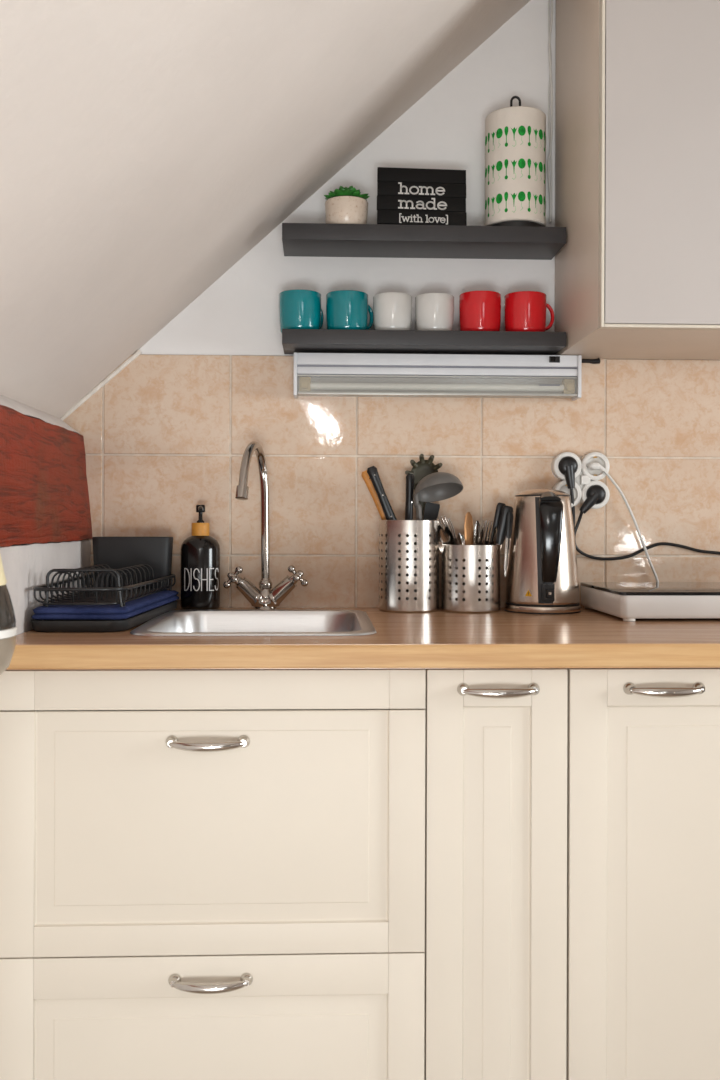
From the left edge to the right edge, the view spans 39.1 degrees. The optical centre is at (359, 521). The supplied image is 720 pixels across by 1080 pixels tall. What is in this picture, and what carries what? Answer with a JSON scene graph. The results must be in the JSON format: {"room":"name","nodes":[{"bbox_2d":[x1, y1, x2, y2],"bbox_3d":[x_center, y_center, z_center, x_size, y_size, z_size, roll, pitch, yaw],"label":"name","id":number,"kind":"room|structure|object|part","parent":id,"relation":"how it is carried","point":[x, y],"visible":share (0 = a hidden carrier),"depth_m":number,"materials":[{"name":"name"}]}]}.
{"room":"kitchen","nodes":[
{"label":"kitchen","id":0,"kind":"room"},
{"bbox_2d":[0,395,90,634],"bbox_3d":[-0.571,0.432,-0.293,0.261,1.272,4.600,0,0,-2],"label":"wall","id":1,"kind":"structure","parent":0,"point":[25,566],"depth_m":1.62,"materials":[{"name":"paint"}]},
{"bbox_2d":[0,405,91,546],"bbox_3d":[-0.466,-0.068,-0.266,0.064,0.209,4.550,0,0,-2],"label":"timber beam","id":2,"kind":"structure","parent":1,"relation":"attached to","point":[44,494],"depth_m":1.66,"materials":[{"name":"red paint"}]},
{"bbox_3d":[-0.451,0.178,1.063,0.083,0.022,0.090,0,0,-2],"label":"wall ledge","id":3,"kind":"object","parent":1,"relation":"attached to","visible":0},
{"bbox_2d":[0,554,16,674],"bbox_3d":[-0.425,0.090,1.064,0.124,0.152,0.124,0,0,-2],"label":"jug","id":4,"kind":"object","parent":3,"relation":"on","point":[8,628],"visible":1,"depth_m":1.06,"materials":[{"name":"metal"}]},
{"bbox_3d":[-0.425,0.040,1.064,0.104,0.052,0.104,0,0,-2],"label":"lid","id":5,"kind":"part","parent":4,"relation":"part of","materials":[{"name":"beige"}]},
{"bbox_2d":[0,0,529,417],"bbox_3d":[0.718,-0.712,-0.292,3.192,1.571,4.700,0,0,-2],"label":"ceiling","id":6,"kind":"structure","parent":0,"point":[147,147],"depth_m":1.41,"materials":[{"name":"paint"}]},
{"bbox_2d":[139,0,672,359],"bbox_3d":[0.692,-0.228,2.119,3.050,2.600,0.120,0,0,-2],"label":"wall","id":7,"kind":"structure","parent":0,"point":[238,314],"depth_m":2.04,"materials":[{"name":"paint"}]},
{"bbox_2d":[60,350,140,420],"bbox_3d":[-0.523,-0.260,2.003,0.183,0.162,0.009,0,0,-2],"label":"trim","id":8,"kind":"structure","parent":7,"relation":"attached to","point":[136,354],"depth_m":2.00,"materials":[{"name":"white paint"}]},
{"bbox_2d":[63,354,719,606],"bbox_3d":[0.733,-0.068,2.056,2.771,0.520,0.009,0,0,-2],"label":"backsplash","id":9,"kind":"structure","parent":7,"relation":"attached to","point":[167,436],"depth_m":2.02,"materials":[{"name":"beige tile"}]},
{"bbox_2d":[282,223,565,259],"bbox_3d":[0.120,-0.544,1.973,0.538,0.031,0.124,0,0,-2],"label":"floating shelf","id":10,"kind":"object","parent":7,"relation":"attached to","point":[298,239],"visible":1,"depth_m":1.92,"materials":[{"name":"black wood"}]},
{"bbox_2d":[324,186,369,223],"bbox_3d":[-0.025,-0.602,1.951,0.087,0.083,0.084,0,0,-36],"label":"potted succulent","id":11,"kind":"object","parent":10,"relation":"on","point":[345,205],"visible":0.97,"depth_m":1.92,"materials":[{"name":"beige ceramic"}]},
{"bbox_2d":[325,196,367,223],"bbox_3d":[-0.026,-0.587,1.950,0.084,0.053,0.084,0,0,-2],"label":"pot","id":12,"kind":"object","parent":11,"relation":"attached to","point":[338,209],"depth_m":1.92,"materials":[{"name":"beige ceramic"}]},
{"bbox_2d":[377,167,466,225],"bbox_3d":[0.117,-0.619,1.935,0.172,0.118,0.033,0,0,-2],"label":"sign","id":13,"kind":"object","parent":10,"relation":"on","point":[405,196],"visible":1,"depth_m":1.93,"materials":[{"name":"black wood"}]},
{"bbox_2d":[492,96,542,226],"bbox_3d":[0.303,-0.695,1.980,0.108,0.272,0.108,0,0,-2],"label":"holder","id":14,"kind":"object","parent":10,"relation":"on","point":[508,223],"visible":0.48,"depth_m":1.93,"materials":[{"name":"black plastic"}]},
{"bbox_2d":[485,106,545,226],"bbox_3d":[0.306,-0.680,1.980,0.124,0.215,0.118,0,0,-2],"label":"roll","id":15,"kind":"object","parent":14,"relation":"on","point":[515,136],"visible":0.84,"depth_m":1.93,"materials":[{"name":"paper"}]},
{"bbox_2d":[282,329,565,354],"bbox_3d":[0.120,-0.347,1.973,0.538,0.028,0.124,0,0,-2],"label":"floating shelf","id":16,"kind":"object","parent":7,"relation":"attached to","point":[293,340],"visible":0.89,"depth_m":1.92,"materials":[{"name":"black wood"}]},
{"bbox_2d":[279,290,323,332],"bbox_3d":[-0.113,-0.401,1.959,0.088,0.078,0.082,0,0,-5],"label":"mug","id":17,"kind":"object","parent":16,"relation":"on","point":[298,309],"visible":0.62,"depth_m":1.92,"materials":[{"name":"teal ceramic"}]},
{"bbox_3d":[-0.083,-0.401,1.992,0.011,0.055,0.024,0,0,45],"label":"handle","id":18,"kind":"part","parent":17,"relation":"part of","materials":[{"name":"teal ceramic"}]},
{"bbox_2d":[326,290,373,329],"bbox_3d":[-0.024,-0.401,1.966,0.082,0.078,0.088,0,0,19],"label":"mug","id":19,"kind":"object","parent":16,"relation":"on","point":[345,309],"visible":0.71,"depth_m":1.93,"materials":[{"name":"teal ceramic"}]},
{"bbox_3d":[0.015,-0.401,1.987,0.024,0.055,0.011,0,0,-31],"label":"handle","id":20,"kind":"part","parent":19,"relation":"part of","materials":[{"name":"teal ceramic"}]},
{"bbox_2d":[373,292,411,329],"bbox_3d":[0.062,-0.399,1.970,0.076,0.075,0.083,0,0,-20],"label":"mug","id":21,"kind":"object","parent":16,"relation":"on","point":[391,310],"visible":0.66,"depth_m":1.93,"materials":[{"name":"white ceramic"}]},
{"bbox_2d":[415,293,453,330],"bbox_3d":[0.148,-0.399,1.970,0.083,0.075,0.076,0,0,-15],"label":"mug","id":22,"kind":"object","parent":16,"relation":"on","point":[433,311],"visible":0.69,"depth_m":1.94,"materials":[{"name":"white ceramic"}]},
{"bbox_2d":[293,352,599,400],"bbox_3d":[0.174,-0.286,2.000,0.608,0.084,0.056,0,0,-2],"label":"strip light","id":23,"kind":"object","parent":16,"relation":"attached to","point":[315,374],"depth_m":1.98,"materials":[{"name":"grey"}]},
{"bbox_2d":[549,356,559,362],"bbox_3d":[0.380,-0.318,1.985,0.021,0.012,0.005,0,0,-2],"label":"rocker switch","id":24,"kind":"object","parent":23,"relation":"attached to","point":[552,359],"depth_m":1.98,"materials":[{"name":"black plastic"}]},
{"bbox_3d":[0.455,-0.321,2.020,0.045,0.012,0.012,0,0,-8],"label":"lamp cord","id":25,"kind":"part","parent":23,"relation":"part of","materials":[{"name":"black plastic"}]},
{"bbox_2d":[459,290,500,330],"bbox_3d":[0.233,-0.401,1.976,0.081,0.080,0.087,0,0,-10],"label":"mug","id":26,"kind":"object","parent":16,"relation":"on","point":[480,310],"visible":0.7,"depth_m":1.94,"materials":[{"name":"red ceramic"}]},
{"bbox_2d":[504,291,553,331],"bbox_3d":[0.324,-0.401,1.979,0.081,0.080,0.088,0,0,41],"label":"mug","id":27,"kind":"object","parent":16,"relation":"on","point":[523,310],"visible":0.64,"depth_m":1.94,"materials":[{"name":"red ceramic"}]},
{"bbox_3d":[0.368,-0.401,1.984,0.024,0.055,0.011,0,0,-9],"label":"handle","id":28,"kind":"part","parent":27,"relation":"part of","materials":[{"name":"red ceramic"}]},
{"bbox_2d":[547,0,552,221],"bbox_3d":[0.382,-0.854,2.035,0.011,0.505,0.004,0,0,-2],"label":"cable","id":29,"kind":"object","parent":7,"relation":"attached to","point":[551,22],"visible":1,"depth_m":2.03,"materials":[{"name":"white plastic"}]},
{"bbox_2d":[551,452,609,508],"bbox_3d":[0.440,-0.083,2.027,0.113,0.113,0.026,0,0,-2],"label":"adapter","id":30,"kind":"object","parent":7,"relation":"attached to","point":[585,478],"visible":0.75,"depth_m":2.02,"materials":[{"name":"white plastic"}]},
{"bbox_2d":[558,457,577,527],"bbox_3d":[0.412,0.019,2.014,0.038,0.298,0.031,0,0,-2],"label":"power cord","id":31,"kind":"object","parent":30,"relation":"attached to","point":[567,466],"visible":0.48,"depth_m":2.00,"materials":[{"name":"black plastic"}]},
{"bbox_2d":[586,462,658,581],"bbox_3d":[0.528,0.012,2.020,0.154,0.260,0.025,0,0,-5],"label":"power cord","id":32,"kind":"object","parent":30,"relation":"attached to","point":[594,465],"visible":0.91,"depth_m":2.02,"materials":[{"name":"white plastic"}]},
{"bbox_2d":[574,485,719,560],"bbox_3d":[0.627,0.003,2.027,0.406,0.152,0.040,0,0,-2],"label":"power cord","id":33,"kind":"object","parent":30,"relation":"attached to","point":[595,494],"visible":0.91,"depth_m":2.02,"materials":[{"name":"black plastic"}]},
{"bbox_2d":[555,0,719,359],"bbox_3d":[0.698,-0.826,1.877,0.600,1.001,0.336,0,0,-2],"label":"upper cabinet","id":34,"kind":"object","parent":7,"relation":"attached to","point":[637,134],"visible":0.94,"depth_m":1.71,"materials":[{"name":"beige wood"}]},
{"bbox_3d":[0.704,-0.826,1.719,0.600,1.001,0.019,0,0,-2],"label":"door","id":35,"kind":"part","parent":34,"relation":"part of","materials":[{"name":"beige wood"}]},
{"bbox_3d":[0.707,1.102,-0.242,3.200,0.060,4.800,0,0,-2],"label":"floor","id":36,"kind":"structure","parent":0,"visible":0},
{"bbox_2d":[0,669,425,1079],"bbox_3d":[-0.218,0.637,1.698,0.600,0.864,0.610,0,0,-2],"label":"base cabinet","id":37,"kind":"object","parent":36,"relation":"on","point":[206,874],"visible":1,"depth_m":1.42,"materials":[{"name":"beige paint"}]},
{"bbox_3d":[-0.212,0.308,1.408,0.118,0.019,0.030,0,0,-2],"label":"handle","id":38,"kind":"part","parent":37,"relation":"part of","materials":[{"name":"silver metal"}]},
{"bbox_3d":[-0.208,0.641,1.408,0.118,0.019,0.030,0,0,-2],"label":"handle","id":39,"kind":"part","parent":37,"relation":"part of","materials":[{"name":"silver metal"}]},
{"bbox_3d":[-0.208,0.797,1.432,0.598,0.376,0.019,0,0,-2],"label":"drawer","id":40,"kind":"part","parent":37,"relation":"part of","materials":[{"name":"beige paint"}]},
{"bbox_3d":[-0.207,0.436,1.432,0.598,0.342,0.019,0,0,-2],"label":"drawer","id":41,"kind":"part","parent":37,"relation":"part of","materials":[{"name":"beige paint"}]},
{"bbox_3d":[-0.206,0.235,1.432,0.598,0.055,0.019,0,0,-2],"label":"fixed panel","id":42,"kind":"part","parent":37,"relation":"part of","materials":[{"name":"beige paint"}]},
{"bbox_2d":[6,607,719,669],"bbox_3d":[0.356,0.188,1.730,1.750,0.034,0.613,0,0,-2],"label":"countertop","id":43,"kind":"structure","parent":37,"relation":"on","point":[588,638],"depth_m":1.42,"materials":[{"name":"laminate"}]},
{"bbox_2d":[31,564,177,631],"bbox_3d":[-0.429,0.120,1.756,0.175,0.096,0.428,0,0,-2],"label":"dish rack","id":44,"kind":"object","parent":43,"relation":"on","point":[93,595],"visible":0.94,"depth_m":1.63,"materials":[{"name":"black metal"}]},
{"bbox_2d":[31,600,177,631],"bbox_3d":[-0.429,0.159,1.756,0.174,0.018,0.426,0,0,-2],"label":"drip tray","id":45,"kind":"object","parent":44,"relation":"attached to","point":[131,622],"depth_m":1.55,"materials":[{"name":"black plastic"}]},
{"bbox_2d":[32,590,178,619],"bbox_3d":[-0.427,0.140,1.760,0.172,0.020,0.422,0,0,-2],"label":"cloth","id":46,"kind":"object","parent":44,"relation":"in","point":[137,606],"visible":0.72,"depth_m":1.56,"materials":[{"name":"blue fabric"}]},
{"bbox_2d":[92,537,172,588],"bbox_3d":[-0.433,0.077,1.939,0.147,0.097,0.060,0,0,-2],"label":"bin","id":47,"kind":"object","parent":44,"relation":"in","point":[114,552],"visible":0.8,"depth_m":1.91,"materials":[{"name":"black plastic"}]},
{"bbox_2d":[180,505,219,609],"bbox_3d":[-0.309,0.068,1.963,0.076,0.202,0.078,0,0,-2],"label":"soap dispenser","id":48,"kind":"object","parent":43,"relation":"on","point":[200,552],"visible":0.98,"depth_m":1.93,"materials":[{"name":"black glass"}]},
{"bbox_2d":[130,610,375,635],"bbox_3d":[-0.169,0.245,1.714,0.376,0.160,0.410,0,0,-2],"label":"sink","id":49,"kind":"object","parent":43,"relation":"in","point":[174,622],"visible":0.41,"depth_m":1.89,"materials":[{"name":"metal"}]},
{"bbox_2d":[223,441,307,609],"bbox_3d":[-0.179,0.010,1.900,0.163,0.324,0.168,0,0,-2],"label":"mixer tap","id":50,"kind":"object","parent":43,"relation":"on","point":[265,598],"visible":0.99,"depth_m":1.95,"materials":[{"name":"silver metal"}]},
{"bbox_3d":[-0.244,0.106,1.948,0.035,0.043,0.044,0,0,22],"label":"cross handle","id":51,"kind":"part","parent":50,"relation":"part of","materials":[{"name":"silver metal"}]},
{"bbox_3d":[-0.198,-0.015,1.895,0.027,0.275,0.164,0,0,14],"label":"spout","id":52,"kind":"part","parent":50,"relation":"part of","materials":[{"name":"silver metal"}]},
{"bbox_3d":[-0.120,0.104,1.953,0.034,0.041,0.045,0,0,39],"label":"cross handle","id":53,"kind":"part","parent":50,"relation":"part of","materials":[{"name":"silver metal"}]},
{"bbox_2d":[379,520,438,612],"bbox_3d":[0.095,0.083,1.960,0.116,0.174,0.116,0,0,-2],"label":"utensil canister","id":54,"kind":"object","parent":43,"relation":"on","point":[393,571],"visible":0.98,"depth_m":1.91,"materials":[{"name":"metal"}]},
{"bbox_2d":[361,470,408,575],"bbox_3d":[0.067,0.032,1.968,0.130,0.266,0.017,0,0,-7],"label":"kitchen knife","id":55,"kind":"object","parent":54,"relation":"in","point":[365,476],"visible":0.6,"depth_m":1.96,"materials":[{"name":"wood"}]},
{"bbox_3d":[0.034,-0.043,1.964,0.022,0.122,0.017,-26,3,-25],"label":"handle","id":56,"kind":"part","parent":55,"relation":"part of","materials":[{"name":"brown wood"}]},
{"bbox_2d":[367,466,414,583],"bbox_3d":[0.071,0.029,1.948,0.119,0.272,0.017,0,0,-8],"label":"kitchen knife","id":57,"kind":"object","parent":54,"relation":"in","point":[372,471],"visible":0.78,"depth_m":1.94,"materials":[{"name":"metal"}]},
{"bbox_3d":[0.043,-0.049,1.944,0.022,0.122,0.017,-22,3,-11],"label":"handle","id":58,"kind":"part","parent":57,"relation":"part of","materials":[{"name":"black plastic"}]},
{"bbox_3d":[0.097,0.086,1.952,0.021,0.170,0.002,-22,3,-11],"label":"blade","id":59,"kind":"part","parent":57,"relation":"part of","materials":[{"name":"silver metal"}]},
{"bbox_2d":[405,474,414,599],"bbox_3d":[0.095,0.035,1.976,0.021,0.258,0.017,0,2,-31],"label":"kitchen knife","id":60,"kind":"object","parent":54,"relation":"in","point":[410,478],"visible":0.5,"depth_m":1.97,"materials":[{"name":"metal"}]},
{"bbox_3d":[0.093,0.092,1.978,0.021,0.144,0.002,0,2,-31],"label":"blade","id":61,"kind":"part","parent":60,"relation":"part of","materials":[{"name":"metal"}]},
{"bbox_3d":[0.096,-0.036,1.975,0.020,0.115,0.017,0,2,-31],"label":"handle","id":62,"kind":"part","parent":60,"relation":"part of","materials":[{"name":"black plastic"}]},
{"bbox_2d":[405,454,441,566],"bbox_3d":[0.127,0.016,1.999,0.079,0.299,0.027,0,0,-1],"label":"server","id":63,"kind":"object","parent":54,"relation":"in","point":[422,468],"visible":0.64,"depth_m":2.00,"materials":[{"name":"black plastic"}]},
{"bbox_3d":[0.112,0.045,2.002,0.028,0.241,0.006,6,-1,-2],"label":"handle","id":64,"kind":"part","parent":63,"relation":"part of","materials":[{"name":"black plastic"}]},
{"bbox_2d":[423,502,439,536],"bbox_3d":[0.129,0.063,1.992,0.059,0.206,0.006,0,0,-20],"label":"turner","id":65,"kind":"object","parent":54,"relation":"in","point":[431,510],"visible":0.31,"depth_m":2.00,"materials":[{"name":"black plastic"}]},
{"bbox_2d":[413,472,462,599],"bbox_3d":[0.149,0.035,1.941,0.096,0.260,0.084,0,0,-2],"label":"ladle","id":66,"kind":"object","parent":54,"relation":"in","point":[438,486],"visible":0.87,"depth_m":1.94,"materials":[{"name":"grey plastic"}]},
{"bbox_3d":[0.110,0.051,1.941,0.017,0.226,0.029,0,0,-2],"label":"handle","id":67,"kind":"part","parent":66,"relation":"part of","materials":[{"name":"grey plastic"}]},
{"bbox_2d":[414,472,462,501],"bbox_3d":[0.151,-0.067,1.941,0.094,0.057,0.084,0,0,-2],"label":"bowl","id":68,"kind":"object","parent":66,"relation":"on","point":[438,486],"depth_m":1.96,"materials":[{"name":"grey plastic"}]},
{"bbox_2d":[441,544,500,612],"bbox_3d":[0.213,0.107,1.952,0.113,0.127,0.113,0,0,-2],"label":"utensil canister","id":69,"kind":"object","parent":43,"relation":"on","point":[467,571],"visible":0.96,"depth_m":1.90,"materials":[{"name":"metal"}]},
{"bbox_2d":[438,529,456,600],"bbox_3d":[0.175,0.089,1.956,0.023,0.152,0.069,0,0,42],"label":"spoon","id":70,"kind":"object","parent":69,"relation":"in","point":[443,538],"visible":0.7,"depth_m":1.94,"materials":[{"name":"metal"}]},
{"bbox_2d":[444,526,454,544],"bbox_3d":[0.186,0.086,1.952,0.061,0.158,0.025,0,0,-42],"label":"spoon","id":71,"kind":"object","parent":69,"relation":"in","point":[447,530],"visible":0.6,"depth_m":1.94,"materials":[{"name":"metal"}]},
{"bbox_2d":[436,516,464,600],"bbox_3d":[0.179,0.077,1.954,0.070,0.179,0.006,0,0,26],"label":"fork","id":72,"kind":"object","parent":69,"relation":"in","point":[456,575],"visible":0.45,"depth_m":1.96,"materials":[{"name":"metal"}]},
{"bbox_2d":[444,518,463,584],"bbox_3d":[0.186,0.079,1.958,0.048,0.173,0.020,0,0,2],"label":"fork","id":73,"kind":"object","parent":69,"relation":"in","point":[452,527],"visible":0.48,"depth_m":1.95,"materials":[{"name":"metal"}]},
{"bbox_2d":[456,533,464,560],"bbox_3d":[0.210,0.093,1.961,0.051,0.144,0.020,0,0,36],"label":"spoon","id":74,"kind":"object","parent":69,"relation":"in","point":[460,538],"visible":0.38,"depth_m":1.98,"materials":[{"name":"metal"}]},
{"bbox_2d":[464,512,472,544],"bbox_3d":[0.210,0.073,1.950,0.018,0.184,0.006,-1,0,-8],"label":"table knife","id":75,"kind":"object","parent":69,"relation":"in","point":[468,525],"visible":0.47,"depth_m":1.95,"materials":[{"name":"brown wood"}]},
{"bbox_2d":[473,520,479,544],"bbox_3d":[0.222,0.081,1.956,0.022,0.168,0.006,0,0,-24],"label":"table knife","id":76,"kind":"object","parent":69,"relation":"in","point":[476,530],"visible":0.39,"depth_m":1.96,"materials":[{"name":"metal"}]},
{"bbox_2d":[478,528,483,575],"bbox_3d":[0.226,0.088,1.945,0.016,0.154,0.032,0,0,-33],"label":"table knife","id":77,"kind":"object","parent":69,"relation":"in","point":[482,531],"visible":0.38,"depth_m":1.94,"materials":[{"name":"metal"}]},
{"bbox_2d":[478,522,487,584],"bbox_3d":[0.232,0.082,1.953,0.043,0.168,0.009,0,0,-43],"label":"fork","id":78,"kind":"object","parent":69,"relation":"in","point":[482,522],"visible":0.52,"depth_m":1.95,"materials":[{"name":"metal"}]},
{"bbox_2d":[478,520,491,592],"bbox_3d":[0.239,0.081,1.961,0.048,0.171,0.007,0,0,-25],"label":"fork","id":79,"kind":"object","parent":69,"relation":"in","point":[487,542],"visible":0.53,"depth_m":1.97,"materials":[{"name":"metal"}]},
{"bbox_2d":[478,527,496,600],"bbox_3d":[0.243,0.087,1.946,0.040,0.156,0.015,0,0,18],"label":"table knife","id":80,"kind":"object","parent":69,"relation":"in","point":[494,532],"visible":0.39,"depth_m":1.94,"materials":[{"name":"metal"}]},
{"bbox_2d":[485,502,504,591],"bbox_3d":[0.255,0.064,1.954,0.050,0.203,0.012,0,0,4],"label":"knife","id":81,"kind":"object","parent":69,"relation":"in","point":[499,506],"visible":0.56,"depth_m":1.95,"materials":[{"name":"black plastic"}]},
{"bbox_3d":[0.265,0.005,1.954,0.020,0.085,0.010,11,1,-19],"label":"handle","id":82,"kind":"part","parent":81,"relation":"part of","materials":[{"name":"black plastic"}]},
{"bbox_2d":[485,505,512,600],"bbox_3d":[0.264,0.067,1.937,0.055,0.197,0.012,0,0,7],"label":"knife","id":83,"kind":"object","parent":69,"relation":"in","point":[501,533],"visible":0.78,"depth_m":1.93,"materials":[{"name":"black plastic"}]},
{"bbox_3d":[0.252,0.102,1.939,0.011,0.130,0.002,13,2,-8],"label":"blade","id":84,"kind":"part","parent":83,"relation":"part of","materials":[{"name":"silver metal"}]},
{"bbox_3d":[0.275,0.006,1.936,0.023,0.075,0.011,13,2,-8],"label":"handle","id":85,"kind":"part","parent":83,"relation":"part of","materials":[{"name":"black plastic"}]},
{"bbox_2d":[504,512,513,576],"bbox_3d":[0.282,0.042,1.924,0.020,0.124,0.007,0,0,-24],"label":"paring knife","id":86,"kind":"object","parent":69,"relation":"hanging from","point":[509,523],"visible":1,"depth_m":1.92,"materials":[{"name":"metal"}]},
{"bbox_3d":[0.279,0.066,1.922,0.012,0.077,0.002,5,-2,-17],"label":"blade","id":87,"kind":"part","parent":86,"relation":"part of","materials":[{"name":"silver metal"}]},
{"bbox_3d":[0.283,0.006,1.924,0.014,0.049,0.007,5,-2,-17],"label":"handle","id":88,"kind":"part","parent":86,"relation":"part of","materials":[{"name":"black plastic"}]},
{"bbox_2d":[504,489,580,613],"bbox_3d":[0.345,0.053,1.941,0.145,0.235,0.161,0,0,36],"label":"electric kettle","id":89,"kind":"object","parent":43,"relation":"on","point":[542,573],"visible":0.98,"depth_m":1.89,"materials":[{"name":"metal"}]},
{"bbox_3d":[0.350,-0.056,1.948,0.105,0.016,0.105,0,0,-2],"label":"lid","id":90,"kind":"part","parent":89,"relation":"part of","materials":[{"name":"metal"}]},
{"bbox_3d":[0.345,0.052,1.888,0.035,0.197,0.025,0,0,-2],"label":"handle mount","id":91,"kind":"part","parent":89,"relation":"part of","materials":[{"name":"black plastic"}]},
{"bbox_3d":[0.350,0.029,1.877,0.045,0.173,0.061,0,0,-2],"label":"handle","id":92,"kind":"part","parent":89,"relation":"part of","materials":[{"name":"black plastic"}]},
{"bbox_2d":[580,582,719,621],"bbox_3d":[0.587,0.146,1.886,0.292,0.051,0.284,0,0,-2],"label":"cooktop","id":93,"kind":"object","parent":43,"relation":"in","point":[629,601],"visible":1,"depth_m":1.75,"materials":[{"name":"white glass"}]},
{"bbox_3d":[0.588,0.123,1.886,0.292,0.006,0.284,0,0,-2],"label":"glass","id":94,"kind":"part","parent":93,"relation":"part of","materials":[{"name":"glass"}]},
{"bbox_2d":[424,668,567,1079],"bbox_3d":[0.183,0.639,1.714,0.202,0.864,0.610,0,0,-2],"label":"base cabinet","id":95,"kind":"object","parent":36,"relation":"on","point":[495,997],"visible":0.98,"depth_m":1.44,"materials":[{"name":"beige paint"}]},
{"bbox_3d":[0.197,0.237,1.424,0.118,0.019,0.030,0,0,-2],"label":"handle","id":96,"kind":"part","parent":95,"relation":"part of","materials":[{"name":"silver metal"}]},
{"bbox_2d":[566,668,719,1079],"bbox_3d":[0.596,0.640,1.730,0.624,0.864,0.610,0,0,-2],"label":"base cabinet","id":97,"kind":"object","parent":36,"relation":"on","point":[643,744],"visible":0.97,"depth_m":1.45,"materials":[{"name":"beige paint"}]},
{"bbox_3d":[0.434,0.237,1.433,0.118,0.019,0.030,0,0,-2],"label":"handle","id":98,"kind":"part","parent":97,"relation":"part of","materials":[{"name":"silver metal"}]}
]}

